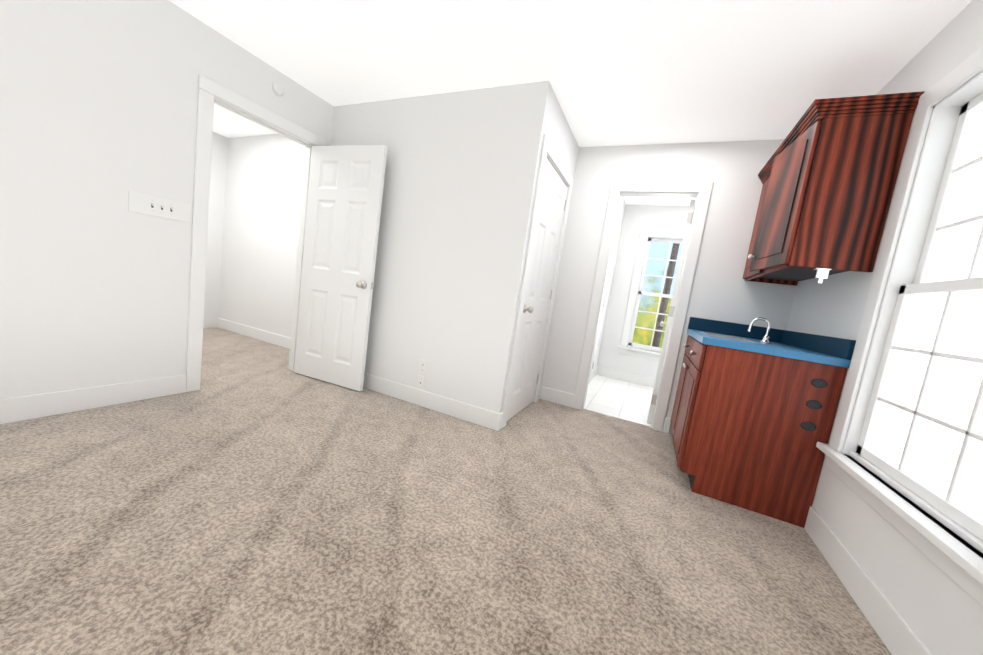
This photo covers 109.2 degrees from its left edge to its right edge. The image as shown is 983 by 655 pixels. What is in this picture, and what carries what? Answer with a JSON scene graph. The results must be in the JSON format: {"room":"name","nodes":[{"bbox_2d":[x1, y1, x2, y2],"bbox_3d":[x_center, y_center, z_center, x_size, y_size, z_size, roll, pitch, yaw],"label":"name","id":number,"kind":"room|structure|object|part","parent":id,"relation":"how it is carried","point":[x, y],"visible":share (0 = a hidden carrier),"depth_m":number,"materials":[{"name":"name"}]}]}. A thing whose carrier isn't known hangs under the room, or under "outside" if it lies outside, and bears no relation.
{"room":"empty bedroom","nodes":[
{"label":"empty bedroom","id":0,"kind":"room"},
{"bbox_2d":[0,0,333,398],"bbox_3d":[-2.697,-0.673,0.902,0.120,2.400,5.400,11,7,24],"label":"wall","id":1,"kind":"structure","parent":0,"point":[98,108],"depth_m":1.93,"materials":[{"name":"white paint"}]},
{"bbox_2d":[0,374,185,423],"bbox_3d":[-2.795,0.456,1.000,0.014,0.130,5.160,11,7,24],"label":"baseboard","id":2,"kind":"structure","parent":1,"relation":"attached to","point":[20,408],"depth_m":2.00,"materials":[{"name":"white wood"}]},
{"bbox_2d":[128,191,191,222],"bbox_3d":[-2.033,-0.741,2.157,0.023,0.115,0.302,11,7,24],"label":"light switch","id":3,"kind":"object","parent":1,"relation":"attached to","point":[154,206],"visible":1,"depth_m":2.15,"materials":[{"name":"white plastic"}]},
{"bbox_2d":[186,74,325,391],"bbox_3d":[-1.856,-0.607,2.777,0.154,2.090,0.940,11,7,24],"label":"trim","id":4,"kind":"structure","parent":1,"relation":"attached to","point":[210,91],"depth_m":2.40,"materials":[{"name":"white wood"}]},
{"bbox_2d":[272,82,283,95],"bbox_3d":[-1.606,-1.801,2.638,0.029,0.084,0.084,11,7,24],"label":"sensor","id":5,"kind":"object","parent":1,"relation":"attached to","point":[278,89],"visible":0.98,"depth_m":2.63,"materials":[{"name":"white plastic"}]},
{"bbox_2d":[294,145,386,390],"bbox_3d":[-1.309,-0.503,2.953,0.768,1.975,0.169,10,7,20],"label":"hall door","id":6,"kind":"structure","parent":1,"relation":"in","point":[345,195],"depth_m":2.92,"materials":[{"name":"white wood"}]},
{"bbox_3d":[-1.017,-0.346,2.850,0.105,0.066,0.169,10,7,20],"label":"knob","id":7,"kind":"part","parent":6,"relation":"part of","materials":[{"name":"grey metal"}]},
{"bbox_2d":[203,132,227,327],"bbox_3d":[-3.885,-1.153,3.677,0.120,2.400,2.070,11,7,24],"label":"wall","id":8,"kind":"structure","parent":0,"point":[216,221],"depth_m":4.40,"materials":[{"name":"white paint"}]},
{"bbox_2d":[219,134,304,337],"bbox_3d":[-2.453,-0.997,4.095,2.160,2.400,0.120,11,7,24],"label":"wall","id":9,"kind":"structure","parent":0,"point":[264,182],"depth_m":4.15,"materials":[{"name":"white paint"}]},
{"bbox_2d":[217,318,290,348],"bbox_3d":[-2.639,0.122,4.160,2.160,0.130,0.014,11,7,24],"label":"baseboard","id":10,"kind":"structure","parent":9,"relation":"attached to","point":[262,335],"depth_m":4.25,"materials":[{"name":"white wood"}]},
{"bbox_2d":[331,80,553,412],"bbox_3d":[-0.650,-0.604,2.867,1.970,2.400,0.120,11,7,24],"label":"wall","id":11,"kind":"structure","parent":0,"point":[460,177],"depth_m":2.63,"materials":[{"name":"white paint"}]},
{"bbox_2d":[416,375,424,390],"bbox_3d":[-0.569,0.445,2.808,0.070,0.115,0.008,11,7,24],"label":"outlet","id":12,"kind":"object","parent":11,"relation":"attached to","point":[420,382],"visible":1,"depth_m":2.81,"materials":[{"name":"white plastic"}]},
{"bbox_2d":[418,359,426,374],"bbox_3d":[-0.551,0.317,2.794,0.070,0.115,0.008,11,7,24],"label":"outlet","id":13,"kind":"object","parent":11,"relation":"attached to","point":[422,366],"visible":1,"depth_m":2.79,"materials":[{"name":"white plastic"}]},
{"bbox_2d":[363,373,500,430],"bbox_3d":[-0.823,0.518,2.927,1.970,0.130,0.014,11,7,24],"label":"baseboard","id":14,"kind":"structure","parent":11,"relation":"attached to","point":[462,411],"depth_m":2.75,"materials":[{"name":"white wood"}]},
{"bbox_2d":[0,328,890,654],"bbox_3d":[-1.950,0.655,1.146,6.280,0.060,6.360,11,7,24],"label":"floor carpet","id":15,"kind":"object","parent":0,"point":[250,496],"depth_m":1.38,"materials":[{"name":"beige carpet"}]},
{"bbox_2d":[670,317,855,527],"bbox_3d":[1.637,0.452,2.352,0.660,1.070,1.011,11,7,24],"label":"base cabinet","id":16,"kind":"object","parent":15,"relation":"on","point":[753,413],"visible":1,"depth_m":1.92,"materials":[{"name":"brown wood"}]},
{"bbox_3d":[1.385,0.214,2.466,0.034,0.157,0.530,11,7,24],"label":"knob","id":17,"kind":"part","parent":16,"relation":"part of","materials":[{"name":"grey metal"}]},
{"bbox_2d":[697,331,761,368],"bbox_3d":[1.586,0.143,2.372,0.288,0.165,0.408,11,7,24],"label":"sink","id":18,"kind":"object","parent":16,"relation":"in","point":[704,333],"depth_m":2.49,"materials":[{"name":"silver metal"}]},
{"bbox_2d":[747,317,770,343],"bbox_3d":[1.783,0.013,2.324,0.136,0.162,0.105,11,7,24],"label":"faucet","id":19,"kind":"object","parent":16,"relation":"on","point":[765,339],"depth_m":2.28,"materials":[{"name":"silver metal"}]},
{"bbox_2d":[541,93,578,381],"bbox_3d":[0.419,-0.469,3.006,0.120,2.400,1.020,11,7,24],"label":"wall","id":20,"kind":"structure","parent":0,"point":[561,137],"depth_m":2.74,"materials":[{"name":"white paint"}]},
{"bbox_2d":[499,386,541,429],"bbox_3d":[0.268,0.665,2.989,0.014,0.130,1.006,11,7,24],"label":"baseboard","id":21,"kind":"structure","parent":20,"relation":"attached to","point":[501,420],"depth_m":2.56,"materials":[{"name":"white wood"}]},
{"bbox_2d":[507,158,566,420],"bbox_3d":[0.374,-0.260,2.900,0.169,1.975,0.726,11,7,24],"label":"closet door","id":22,"kind":"structure","parent":20,"relation":"in","point":[552,204],"depth_m":2.87,"materials":[{"name":"white wood"}]},
{"bbox_3d":[0.236,-0.146,2.646,0.169,0.066,0.066,11,7,24],"label":"knob","id":23,"kind":"part","parent":22,"relation":"part of","materials":[{"name":"grey metal"}]},
{"bbox_2d":[502,134,573,427],"bbox_3d":[0.351,-0.309,2.902,0.137,2.090,0.900,11,7,24],"label":"trim","id":24,"kind":"structure","parent":20,"relation":"attached to","point":[550,153],"depth_m":2.57,"materials":[{"name":"white wood"}]},
{"bbox_2d":[169,0,971,205],"bbox_3d":[-1.198,-1.826,1.746,6.280,0.100,8.290,11,7,24],"label":"ceiling","id":25,"kind":"structure","parent":0,"point":[627,72],"depth_m":2.01,"materials":[{"name":"white paint"}]},
{"bbox_2d":[593,196,625,368],"bbox_3d":[1.279,-0.482,4.201,0.120,2.400,1.870,11,7,24],"label":"wall","id":26,"kind":"structure","parent":0,"point":[622,210],"depth_m":4.70,"materials":[{"name":"white paint"}]},
{"bbox_2d":[591,366,598,379],"bbox_3d":[1.404,0.624,4.780,0.014,0.130,0.490,11,7,24],"label":"baseboard","id":27,"kind":"structure","parent":26,"relation":"attached to","point":[595,370],"depth_m":4.82,"materials":[{"name":"white wood"}]},
{"bbox_2d":[589,217,618,381],"bbox_3d":[1.248,-0.303,4.042,0.017,2.075,0.900,11,7,24],"label":"door frame","id":28,"kind":"structure","parent":26,"relation":"attached to","point":[606,287],"depth_m":4.37,"materials":[{"name":"white wood"}]},
{"bbox_2d":[583,375,653,425],"bbox_3d":[1.825,0.871,3.978,1.750,0.060,1.930,11,7,24],"label":"floor","id":29,"kind":"structure","parent":0,"point":[621,399],"depth_m":3.88,"materials":[{"name":"white tile"}]},
{"bbox_2d":[597,204,694,377],"bbox_3d":[2.377,-0.378,4.661,1.510,2.400,0.120,11,7,24],"label":"wall","id":30,"kind":"structure","parent":0,"point":[637,219],"depth_m":4.81,"materials":[{"name":"white paint"}]},
{"bbox_2d":[597,366,655,386],"bbox_3d":[2.190,0.742,4.725,1.510,0.130,0.018,11,7,24],"label":"baseboard","id":31,"kind":"structure","parent":30,"relation":"attached to","point":[625,376],"depth_m":4.86,"materials":[{"name":"white wood"}]},
{"bbox_2d":[618,229,684,359],"bbox_3d":[2.379,-0.403,4.629,1.070,1.713,0.175,11,7,24],"label":"bathroom window","id":32,"kind":"structure","parent":30,"relation":"in","point":[627,345],"depth_m":4.75,"materials":[{"name":"white wood"}]},
{"bbox_3d":[2.399,-0.416,4.667,0.736,1.406,0.041,11,7,24],"label":"glass","id":33,"kind":"part","parent":32,"relation":"part of","materials":[{"name":"clear glass"}]},
{"bbox_2d":[541,139,795,433],"bbox_3d":[1.519,-0.313,3.000,1.910,2.400,0.120,11,7,24],"label":"wall","id":34,"kind":"structure","parent":0,"point":[722,290],"depth_m":2.86,"materials":[{"name":"white paint"}]},
{"bbox_2d":[540,386,670,433],"bbox_3d":[1.001,0.743,3.216,1.170,0.130,0.014,11,7,24],"label":"baseboard","id":35,"kind":"structure","parent":34,"relation":"attached to","point":[557,397],"depth_m":3.36,"materials":[{"name":"white wood"}]},
{"bbox_2d":[573,181,712,431],"bbox_3d":[1.295,-0.199,3.109,0.780,2.090,0.154,11,7,24],"label":"trim","id":36,"kind":"structure","parent":34,"relation":"attached to","point":[700,192],"depth_m":2.98,"materials":[{"name":"white wood"}]},
{"bbox_2d":[647,199,695,422],"bbox_3d":[1.700,-0.118,3.309,0.169,1.975,0.608,11,7,27],"label":"bathroom door","id":37,"kind":"structure","parent":34,"relation":"in","point":[667,324],"depth_m":3.05,"materials":[{"name":"white wood"}]},
{"bbox_3d":[1.803,-0.025,3.543,0.169,0.066,0.105,11,7,27],"label":"knob","id":38,"kind":"part","parent":37,"relation":"part of","materials":[{"name":"grey metal"}]},
{"bbox_2d":[786,0,982,654],"bbox_3d":[0.970,-0.022,-0.275,0.120,2.400,6.300,11,7,24],"label":"wall","id":39,"kind":"structure","parent":0,"point":[939,610],"depth_m":1.42,"materials":[{"name":"white paint"}]},
{"bbox_2d":[742,91,923,285],"bbox_3d":[1.897,-0.681,2.162,0.429,0.877,1.039,11,7,24],"label":"upper cabinet","id":40,"kind":"object","parent":39,"relation":"attached to","point":[828,174],"visible":0.98,"depth_m":1.73,"materials":[{"name":"brown wood"}]},
{"bbox_3d":[1.715,-0.452,2.277,0.088,0.032,0.131,11,7,24],"label":"knob","id":41,"kind":"part","parent":40,"relation":"part of","materials":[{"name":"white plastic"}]},
{"bbox_2d":[804,506,932,654],"bbox_3d":[0.566,1.102,-0.522,0.014,0.130,5.175,11,7,24],"label":"baseboard","id":42,"kind":"structure","parent":39,"relation":"attached to","point":[895,632],"depth_m":1.32,"materials":[{"name":"white wood"}]},
{"bbox_2d":[816,46,982,605],"bbox_3d":[1.623,-0.142,1.177,0.175,1.753,1.070,11,7,24],"label":"window","id":43,"kind":"structure","parent":39,"relation":"in","point":[914,433],"depth_m":1.38,"materials":[{"name":"white wood"}]},
{"bbox_3d":[1.664,-0.146,1.158,0.041,1.446,0.736,11,7,24],"label":"glass","id":44,"kind":"part","parent":43,"relation":"part of","materials":[{"name":"clear glass"}]},
{"label":"outside","id":45,"kind":"structure","parent":0,"visible":0},
{"bbox_2d":[632,242,681,347],"bbox_3d":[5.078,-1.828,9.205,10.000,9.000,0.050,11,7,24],"label":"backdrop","id":46,"kind":"structure","parent":45,"point":[651,264],"depth_m":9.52,"materials":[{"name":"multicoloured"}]},
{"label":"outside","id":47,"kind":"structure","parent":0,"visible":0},
{"bbox_2d":[652,243,679,346],"bbox_3d":[3.519,-1.756,6.602,0.196,9.001,0.136,9,6,9],"label":"trunk","id":48,"kind":"object","parent":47,"point":[670,271],"depth_m":6.65,"materials":[{"name":"brown"}]}
]}

